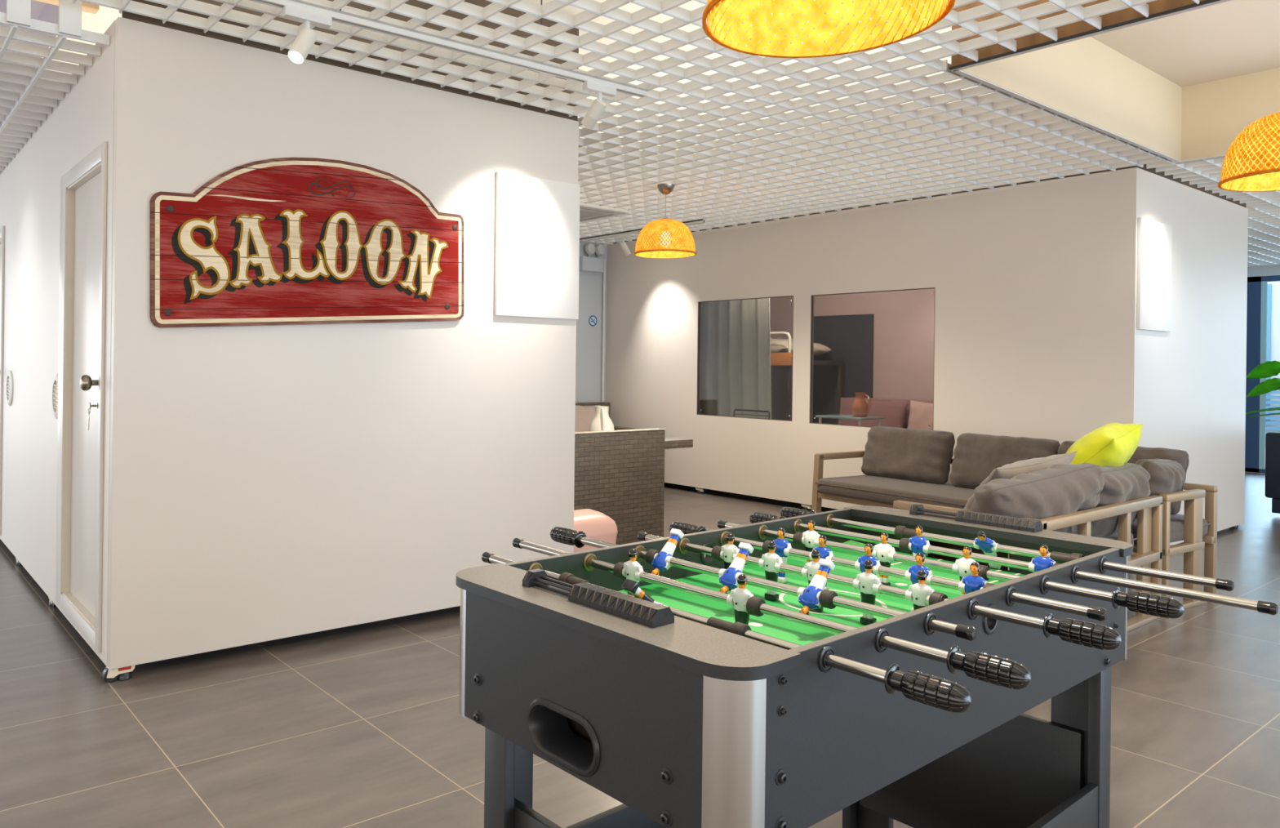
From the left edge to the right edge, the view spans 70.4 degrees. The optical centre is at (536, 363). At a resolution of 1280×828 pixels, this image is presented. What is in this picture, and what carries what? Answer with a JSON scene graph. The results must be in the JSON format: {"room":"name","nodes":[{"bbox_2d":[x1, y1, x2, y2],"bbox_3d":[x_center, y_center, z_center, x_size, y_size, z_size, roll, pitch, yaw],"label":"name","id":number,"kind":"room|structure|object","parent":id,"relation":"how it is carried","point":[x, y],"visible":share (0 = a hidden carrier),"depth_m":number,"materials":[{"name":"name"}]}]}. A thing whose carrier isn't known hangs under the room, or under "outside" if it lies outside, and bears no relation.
{"room":"common room","nodes":[
{"label":"common room","id":0,"kind":"room"},
{"bbox_2d":[0,19,115,666],"bbox_3d":[-3.193,-0.070,5.468,0.061,2.422,5.435,1,0,-38],"label":"wall","id":1,"kind":"structure","parent":0,"point":[30,184],"depth_m":4.47,"materials":[{"name":"beige paint"}]},
{"bbox_2d":[0,225,4,535],"bbox_3d":[-3.566,0.099,5.888,0.117,1.914,0.858,1,0,-38],"label":"door","id":2,"kind":"structure","parent":1,"relation":"in","point":[2,228],"depth_m":5.55,"materials":[{"name":"white paint"}]},
{"bbox_2d":[5,370,13,405],"bbox_3d":[-3.105,0.142,5.289,0.014,0.208,0.208,1,0,-38],"label":"air vent","id":3,"kind":"object","parent":1,"relation":"in","point":[9,385],"visible":1,"depth_m":5.25,"materials":[{"name":"beige plastic"}]},
{"bbox_2d":[51,373,57,418],"bbox_3d":[-2.184,0.147,4.088,0.014,0.208,0.208,1,0,-38],"label":"air vent","id":4,"kind":"object","parent":1,"relation":"in","point":[55,385],"visible":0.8,"depth_m":4.11,"materials":[{"name":"beige plastic"}]},
{"bbox_2d":[55,141,107,653],"bbox_3d":[-1.886,0.120,3.698,0.117,1.914,0.858,1,0,-38],"label":"door","id":5,"kind":"structure","parent":1,"relation":"in","point":[83,188],"depth_m":3.77,"materials":[{"name":"white paint"}]},
{"bbox_2d":[87,402,96,430],"bbox_3d":[-1.695,0.200,3.424,0.028,0.107,0.030,1,0,-38],"label":"key","id":6,"kind":"object","parent":5,"relation":"hanging from","point":[89,403],"visible":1,"depth_m":3.42,"materials":[{"name":"silver metal"}]},
{"bbox_2d":[102,17,578,682],"bbox_3d":[-0.704,-0.040,3.957,2.200,2.422,0.106,1,0,-38],"label":"wall","id":7,"kind":"structure","parent":0,"point":[268,482],"depth_m":3.71,"materials":[{"name":"beige paint"}]},
{"bbox_2d":[136,605,460,665],"bbox_3d":[-2.368,1.120,6.119,1.945,0.062,5.225,1,0,-38],"label":"baseboard","id":8,"kind":"structure","parent":7,"relation":"attached to","point":[459,606],"depth_m":3.83,"materials":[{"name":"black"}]},
{"bbox_2d":[150,157,463,327],"bbox_3d":[-0.882,-0.492,3.733,1.372,0.726,0.023,1,0,-38],"label":"wooden sign","id":9,"kind":"object","parent":7,"relation":"attached to","point":[280,241],"visible":1,"depth_m":3.66,"materials":[{"name":"red wood"}]},
{"bbox_2d":[171,223,217,303],"bbox_3d":[-1.287,-0.390,3.415,0.198,0.329,0.001,1,0,-38],"label":"letter","id":10,"kind":"object","parent":9,"relation":"attached to","point":[194,246],"depth_m":3.40,"materials":[{"name":"beige wood"}]},
{"bbox_2d":[225,217,275,291],"bbox_3d":[-1.126,-0.429,3.538,0.214,0.298,0.001,1,0,-38],"label":"letter","id":11,"kind":"object","parent":9,"relation":"attached to","point":[250,242],"depth_m":3.54,"materials":[{"name":"beige wood"}]},
{"bbox_2d":[274,213,324,283],"bbox_3d":[-0.966,-0.469,3.660,0.221,0.288,0.001,1,0,-38],"label":"letter","id":12,"kind":"object","parent":9,"relation":"attached to","point":[299,237],"depth_m":3.66,"materials":[{"name":"beige wood"}]},
{"bbox_2d":[315,214,346,283],"bbox_3d":[-0.836,-0.482,3.760,0.200,0.292,0.001,1,0,-38],"label":"letter","id":13,"kind":"object","parent":9,"relation":"attached to","point":[331,230],"depth_m":3.74,"materials":[{"name":"beige wood"}]},
{"bbox_2d":[360,224,391,288],"bbox_3d":[-0.676,-0.470,3.882,0.216,0.288,0.001,1,0,-38],"label":"letter","id":14,"kind":"object","parent":9,"relation":"attached to","point":[375,240],"depth_m":3.87,"materials":[{"name":"beige wood"}]},
{"bbox_2d":[393,231,444,302],"bbox_3d":[-0.524,-0.430,4.000,0.259,0.307,0.001,1,0,-38],"label":"letter","id":15,"kind":"object","parent":9,"relation":"attached to","point":[418,256],"depth_m":4.00,"materials":[{"name":"beige wood"}]},
{"bbox_2d":[493,171,580,319],"bbox_3d":[0.008,-0.570,4.418,0.509,0.683,0.020,1,0,-38],"label":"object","id":16,"kind":"object","parent":7,"relation":"attached to","point":[537,240],"visible":1,"depth_m":4.40,"materials":[{"name":"white"}]},
{"bbox_2d":[575,241,607,402],"bbox_3d":[-0.664,-0.303,8.310,3.560,2.950,0.102,1,0,-38],"label":"wall","id":17,"kind":"structure","parent":0,"point":[590,353],"depth_m":9.23,"materials":[{"name":"grey paint"}]},
{"bbox_2d":[578,243,604,272],"bbox_3d":[0.569,-1.086,9.170,0.307,0.286,0.098,1,0,-38],"label":"emergency light","id":18,"kind":"object","parent":17,"relation":"attached to","point":[587,264],"visible":0.95,"depth_m":9.13,"materials":[{"name":"white plastic"}]},
{"bbox_2d":[588,315,596,325],"bbox_3d":[0.574,-0.445,9.238,0.112,0.112,0.004,1,0,-38],"label":"no smoking sign","id":19,"kind":"object","parent":17,"relation":"attached to","point":[593,319],"visible":1,"depth_m":9.24,"materials":[{"name":"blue plastic"}]},
{"bbox_2d":[589,405,614,431],"bbox_3d":[0.542,0.487,7.473,0.212,0.268,0.222,1,0,-38],"label":"ceramic pitcher","id":20,"kind":"object","parent":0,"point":[602,421],"visible":0.77,"depth_m":7.41,"materials":[{"name":"white ceramic"}]},
{"bbox_2d":[0,0,1279,266],"bbox_3d":[-0.050,-1.516,4.359,21.200,0.709,21.000,1,0,-38],"label":"ceiling","id":21,"kind":"structure","parent":0,"point":[993,94],"depth_m":4.42,"materials":[{"name":"white metal"}]},
{"bbox_2d":[249,0,648,97],"bbox_3d":[-0.584,-1.500,3.297,2.661,0.550,0.036,1,0,-36],"label":"track rail","id":22,"kind":"object","parent":21,"relation":"hanging from","point":[340,16],"visible":1,"depth_m":3.47,"materials":[{"name":"white metal"}]},
{"bbox_2d":[282,4,332,63],"bbox_3d":[-0.797,-1.134,3.131,0.077,0.194,0.172,1,0,43],"label":"track spotlight","id":23,"kind":"object","parent":22,"relation":"attached to","point":[304,41],"visible":1,"depth_m":3.10,"materials":[{"name":"white metal"}]},
{"bbox_2d":[581,80,616,129],"bbox_3d":[0.254,-1.125,3.938,0.170,0.187,0.124,1,0,-38],"label":"track spotlight","id":24,"kind":"object","parent":22,"relation":"attached to","point":[598,106],"visible":1,"depth_m":3.91,"materials":[{"name":"white metal"}]},
{"bbox_2d":[579,201,628,222],"bbox_3d":[0.266,-1.344,7.313,0.680,0.255,0.680,1,0,-38],"label":"air conditioner","id":25,"kind":"object","parent":21,"relation":"attached to","point":[588,211],"visible":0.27,"depth_m":7.20,"materials":[{"name":"white plastic"}]},
{"bbox_2d":[579,209,604,218],"bbox_3d":[0.264,-1.219,7.313,0.400,0.005,0.400,1,0,-38],"label":"grille","id":26,"kind":"object","parent":25,"relation":"attached to","point":[583,213],"depth_m":7.26,"materials":[{"name":"plastic"}]},
{"bbox_2d":[579,218,705,242],"bbox_3d":[0.895,-1.482,8.318,0.036,0.550,1.730,1,0,-38],"label":"track rail","id":27,"kind":"object","parent":21,"relation":"hanging from","point":[701,220],"visible":0.45,"depth_m":8.41,"materials":[{"name":"white metal"}]},
{"bbox_2d":[616,234,631,255],"bbox_3d":[0.825,-1.113,8.438,0.107,0.196,0.170,1,0,-38],"label":"track spotlight","id":28,"kind":"object","parent":27,"relation":"attached to","point":[624,246],"visible":1,"depth_m":8.41,"materials":[{"name":"white metal"}]},
{"bbox_2d":[634,183,696,257],"bbox_3d":[0.886,-0.994,6.200,0.426,0.480,0.426,1,0,-38],"label":"pendant lamp","id":29,"kind":"object","parent":21,"relation":"hanging from","point":[668,235],"visible":1,"depth_m":6.07,"materials":[{"name":"yellow wicker"}]},
{"bbox_2d":[702,0,955,57],"bbox_3d":[0.514,-0.930,1.600,0.426,0.628,0.426,1,0,-38],"label":"pendant lamp","id":30,"kind":"object","parent":21,"relation":"hanging from","point":[710,12],"visible":1,"depth_m":1.77,"materials":[{"name":"yellow wicker"}]},
{"bbox_2d":[1217,111,1279,191],"bbox_3d":[2.687,-1.149,3.186,0.426,0.996,0.426,1,0,-38],"label":"pendant lamp","id":31,"kind":"object","parent":21,"relation":"hanging from","point":[1246,157],"visible":1,"depth_m":3.17,"materials":[{"name":"yellow wicker"}]},
{"bbox_2d":[0,471,1279,827],"bbox_3d":[-0.083,1.229,4.359,21.200,0.100,21.000,1,0,-38],"label":"floor","id":32,"kind":"structure","parent":0,"point":[361,726],"depth_m":2.93,"materials":[{"name":"grey tile"}]},
{"bbox_2d":[573,508,617,552],"bbox_3d":[0.213,0.996,4.963,0.410,0.374,0.310,1,0,-38],"label":"pouf","id":33,"kind":"object","parent":32,"relation":"on","point":[597,525],"visible":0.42,"depth_m":4.88,"materials":[{"name":"pink fabric"}]},
{"bbox_2d":[575,401,638,430],"bbox_3d":[0.357,0.784,8.499,1.430,0.800,0.742,1,0,-38],"label":"wicker sofa","id":34,"kind":"object","parent":32,"relation":"on","point":[602,403],"visible":0.02,"depth_m":8.99,"materials":[{"name":"brown wicker"}]},
{"bbox_2d":[574,404,600,431],"bbox_3d":[0.429,0.585,8.679,0.598,0.441,0.246,1,0,-41],"label":"throw pillow","id":35,"kind":"object","parent":34,"relation":"on","point":[584,415],"visible":0.16,"depth_m":8.60,"materials":[{"name":"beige fabric"}]},
{"bbox_2d":[573,427,665,544],"bbox_3d":[0.099,0.805,5.952,1.380,0.752,0.723,1,0,-38],"label":"reception counter","id":36,"kind":"object","parent":32,"relation":"on","point":[620,474],"visible":0.31,"depth_m":5.86,"materials":[{"name":"brick"}]},
{"bbox_2d":[664,435,693,448],"bbox_3d":[0.684,0.905,7.479,1.114,0.566,0.624,1,0,-38],"label":"table","id":37,"kind":"object","parent":32,"relation":"on","point":[670,442],"visible":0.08,"depth_m":7.48,"materials":[{"name":"brown wood"}]},
{"bbox_2d":[456,503,1278,827],"bbox_3d":[0.541,0.754,1.650,1.284,0.864,1.141,1,0,-39],"label":"foosball table","id":38,"kind":"object","parent":32,"relation":"on","point":[877,665],"visible":1,"depth_m":1.40,"materials":[{"name":"black laminate"}]},
{"bbox_2d":[811,450,1217,608],"bbox_3d":[2.749,0.923,5.468,0.670,0.582,2.200,1,0,-32],"label":"sofa","id":39,"kind":"object","parent":32,"relation":"on","point":[1197,533],"visible":0.44,"depth_m":4.75,"materials":[{"name":"beige wood"}]},
{"bbox_2d":[817,475,974,508],"bbox_3d":[2.499,0.838,5.841,0.628,0.107,1.246,1,0,-32],"label":"seat cushion","id":40,"kind":"object","parent":39,"relation":"on","point":[882,491],"depth_m":5.81,"materials":[{"name":"grey fabric"}]},
{"bbox_2d":[861,426,955,484],"bbox_3d":[2.543,0.619,6.190,0.246,0.354,0.664,1,0,-29],"label":"cushion","id":41,"kind":"object","parent":39,"relation":"on","point":[925,455],"visible":1,"depth_m":6.08,"materials":[{"name":"grey fabric"}]},
{"bbox_2d":[949,432,1060,488],"bbox_3d":[2.898,0.624,5.598,0.259,0.357,0.653,1,0,-30],"label":"cushion","id":42,"kind":"object","parent":39,"relation":"on","point":[976,455],"visible":0.68,"depth_m":5.60,"materials":[{"name":"grey fabric"}]},
{"bbox_2d":[1057,440,1189,514],"bbox_3d":[3.252,0.630,5.040,0.270,0.357,0.673,1,0,-30],"label":"cushion","id":43,"kind":"object","parent":39,"relation":"on","point":[1181,456],"visible":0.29,"depth_m":4.84,"materials":[{"name":"grey fabric"}]},
{"bbox_2d":[1135,458,1186,518],"bbox_3d":[3.178,0.644,4.651,0.559,0.327,0.260,1,0,-44],"label":"cushion","id":44,"kind":"object","parent":39,"relation":"on","point":[1166,476],"visible":0.47,"depth_m":4.45,"materials":[{"name":"grey fabric"}]},
{"bbox_2d":[1130,513,1208,543],"bbox_3d":[3.056,0.846,4.934,0.631,0.106,0.874,1,0,-32],"label":"seat cushion","id":45,"kind":"object","parent":39,"relation":"on","point":[1179,523],"depth_m":4.55,"materials":[{"name":"grey fabric"}]},
{"bbox_2d":[893,494,1162,632],"bbox_3d":[2.285,0.915,4.182,1.305,0.586,0.664,1,0,-38],"label":"sofa","id":46,"kind":"object","parent":32,"relation":"on","point":[1147,553],"visible":0.22,"depth_m":4.13,"materials":[{"name":"beige wood"}]},
{"bbox_2d":[964,450,1077,510],"bbox_3d":[2.242,0.608,4.230,0.648,0.396,0.277,1,0,-30],"label":"throw pillow","id":47,"kind":"object","parent":46,"relation":"on","point":[1008,471],"visible":0.32,"depth_m":4.11,"materials":[{"name":"grey fabric"}]},
{"bbox_2d":[969,462,1105,533],"bbox_3d":[2.145,0.631,3.862,0.848,0.385,0.304,1,0,-29],"label":"cushion","id":48,"kind":"object","parent":46,"relation":"on","point":[1059,489],"visible":0.55,"depth_m":3.72,"materials":[{"name":"grey fabric"}]},
{"bbox_2d":[1097,532,1133,549],"bbox_3d":[2.249,0.836,4.189,1.122,0.105,0.606,1,0,-38],"label":"seat cushion","id":49,"kind":"object","parent":46,"relation":"on","point":[1117,536],"depth_m":4.15,"materials":[{"name":"grey fabric"}]},
{"bbox_2d":[1090,462,1150,537],"bbox_3d":[2.706,0.643,4.282,0.646,0.329,0.282,1,0,-42],"label":"cushion","id":50,"kind":"object","parent":46,"relation":"on","point":[1130,481],"visible":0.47,"depth_m":4.12,"materials":[{"name":"grey fabric"}]},
{"bbox_2d":[1066,422,1142,466],"bbox_3d":[2.784,0.447,4.462,0.550,0.309,0.289,1,0,-45],"label":"throw pillow","id":51,"kind":"object","parent":50,"relation":"on","point":[1111,444],"visible":0.59,"depth_m":4.30,"materials":[{"name":"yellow fabric"}]},
{"bbox_2d":[1245,360,1279,417],"bbox_3d":[7.021,0.561,8.120,0.978,1.411,0.969,1,0,39],"label":"potted plant","id":52,"kind":"object","parent":32,"relation":"on","point":[1268,369],"visible":0.99,"depth_m":8.09,"materials":[{"name":"green plant"}]},
{"bbox_2d":[1265,431,1279,513],"bbox_3d":[6.665,0.917,7.357,0.950,0.690,0.905,1,0,-38],"label":"armchair","id":53,"kind":"object","parent":32,"relation":"on","point":[1272,439],"visible":1,"depth_m":7.38,"materials":[{"name":"black fabric"}]},
{"bbox_2d":[769,288,934,419],"bbox_3d":[3.527,-0.020,9.256,0.045,2.377,6.008,1,0,-38],"label":"wall","id":54,"kind":"structure","parent":0,"point":[904,320],"depth_m":9.13,"materials":[{"name":"paint"}]},
{"bbox_2d":[812,313,874,424],"bbox_3d":[3.234,0.307,9.569,0.029,1.655,0.740,1,0,-38],"label":"door","id":55,"kind":"structure","parent":54,"relation":"in","point":[850,337],"depth_m":9.53,"materials":[{"name":"grey stone"}]},
{"bbox_2d":[604,167,1139,511],"bbox_3d":[1.845,-0.013,7.934,0.066,2.432,6.058,1,0,-38],"label":"wall","id":56,"kind":"structure","parent":0,"point":[1035,283],"depth_m":6.51,"materials":[{"name":"beige paint"}]},
{"bbox_2d":[697,295,793,421],"bbox_3d":[1.822,-0.051,7.931,0.018,1.052,1.067,1,0,-38],"label":"window","id":57,"kind":"structure","parent":56,"relation":"in","point":[704,308],"depth_m":8.29,"materials":[{"name":"clear glass"}]},
{"bbox_2d":[664,482,836,511],"bbox_3d":[2.436,1.181,8.556,1.605,0.059,5.608,1,0,-38],"label":"baseboard","id":58,"kind":"structure","parent":56,"relation":"attached to","point":[666,484],"depth_m":7.99,"materials":[{"name":"black"}]},
{"bbox_2d":[809,287,935,427],"bbox_3d":[2.572,-0.035,6.954,0.018,1.052,1.064,1,0,-38],"label":"window","id":59,"kind":"structure","parent":56,"relation":"in","point":[812,295],"depth_m":7.34,"materials":[{"name":"clear glass"}]},
{"bbox_2d":[1130,168,1248,556],"bbox_3d":[4.524,0.020,6.226,2.150,2.432,0.086,1,0,-38],"label":"wall","id":60,"kind":"structure","parent":0,"point":[1191,391],"depth_m":6.24,"materials":[{"name":"beige paint"}]},
{"bbox_2d":[1136,217,1172,331],"bbox_3d":[3.904,-0.555,5.677,0.525,0.687,0.020,1,0,-38],"label":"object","id":61,"kind":"object","parent":60,"relation":"attached to","point":[1154,242],"visible":1,"depth_m":5.65,"materials":[{"name":"white"}]},
{"bbox_2d":[1247,265,1279,276],"bbox_3d":[8.424,-0.241,10.874,0.200,3.050,21.000,1,0,-38],"label":"wall","id":62,"kind":"structure","parent":0,"point":[1269,270],"depth_m":10.56,"materials":[{"name":"white paint"}]},
{"bbox_2d":[1244,275,1279,473],"bbox_3d":[11.632,0.163,6.634,0.105,2.320,10.360,1,0,-38],"label":"window","id":63,"kind":"structure","parent":62,"relation":"in","point":[1256,307],"depth_m":10.63,"materials":[{"name":"blue"}]},
{"bbox_3d":[2.675,1.143,8.582,2.103,0.030,5.966,1,0,-38],"label":"floor","id":64,"kind":"structure","parent":0,"visible":0},
{"bbox_2d":[709,297,771,418],"bbox_3d":[1.855,0.003,8.476,0.103,2.200,0.910,1,0,-38],"label":"curtain","id":65,"kind":"object","parent":64,"relation":"on","point":[740,352],"visible":0.34,"depth_m":8.45,"materials":[{"name":"grey fabric"}]},
{"bbox_2d":[733,408,769,418],"bbox_3d":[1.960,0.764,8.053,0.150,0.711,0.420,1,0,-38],"label":"wire chair","id":66,"kind":"object","parent":64,"relation":"on","point":[746,410],"visible":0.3,"depth_m":8.00,"materials":[{"name":"black metal"}]},
{"bbox_2d":[769,331,844,424],"bbox_3d":[2.261,0.398,9.932,0.911,1.449,1.960,1,0,-38],"label":"bunk bed","id":67,"kind":"object","parent":64,"relation":"on","point":[781,349],"visible":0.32,"depth_m":9.12,"materials":[{"name":"beige metal"}]},
{"bbox_2d":[770,337,831,356],"bbox_3d":[2.288,-0.161,9.948,0.800,0.268,1.700,1,0,-38],"label":"duvet","id":68,"kind":"object","parent":67,"relation":"on","point":[779,344],"depth_m":9.25,"materials":[{"name":"beige fabric"}]},
{"bbox_2d":[815,413,884,426],"bbox_3d":[2.786,0.797,8.019,0.360,0.665,0.460,1,0,-38],"label":"side table","id":69,"kind":"object","parent":64,"relation":"on","point":[838,416],"visible":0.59,"depth_m":7.93,"materials":[{"name":"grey glass"}]},
{"bbox_2d":[850,391,871,417],"bbox_3d":[2.846,0.357,7.915,0.156,0.215,0.156,1,0,7],"label":"terracotta jug","id":70,"kind":"object","parent":69,"relation":"on","point":[860,407],"visible":1,"depth_m":7.87,"materials":[{"name":"brown ceramic"}]},
{"bbox_2d":[847,396,933,428],"bbox_3d":[3.443,0.742,8.511,0.880,0.790,1.600,1,0,-38],"label":"sofa","id":71,"kind":"object","parent":64,"relation":"on","point":[907,413],"visible":0.05,"depth_m":8.71,"materials":[{"name":"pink fabric"}]},
{"bbox_2d":[839,396,909,427],"bbox_3d":[3.288,0.566,8.856,0.227,0.452,0.750,1,0,-33],"label":"throw pillow","id":72,"kind":"object","parent":71,"relation":"on","point":[893,412],"visible":0.45,"depth_m":8.72,"materials":[{"name":"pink fabric"}]},
{"bbox_2d":[906,400,933,430],"bbox_3d":[3.669,0.570,8.342,0.204,0.452,0.504,1,0,-38],"label":"throw pillow","id":73,"kind":"object","parent":71,"relation":"on","point":[921,414],"visible":0.3,"depth_m":8.38,"materials":[{"name":"pink fabric"}]},
{"label":"outside","id":74,"kind":"structure","parent":0,"visible":0},
{"bbox_3d":[19.867,1.505,17.781,26.800,0.120,44.000,1,0,-38],"label":"floor","id":75,"kind":"structure","parent":74,"visible":0},
{"bbox_2d":[1265,280,1279,434],"bbox_3d":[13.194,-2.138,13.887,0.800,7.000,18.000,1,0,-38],"label":"window","id":76,"kind":"structure","parent":75,"relation":"on","point":[1272,422],"depth_m":15.08,"materials":[{"name":"blue"}]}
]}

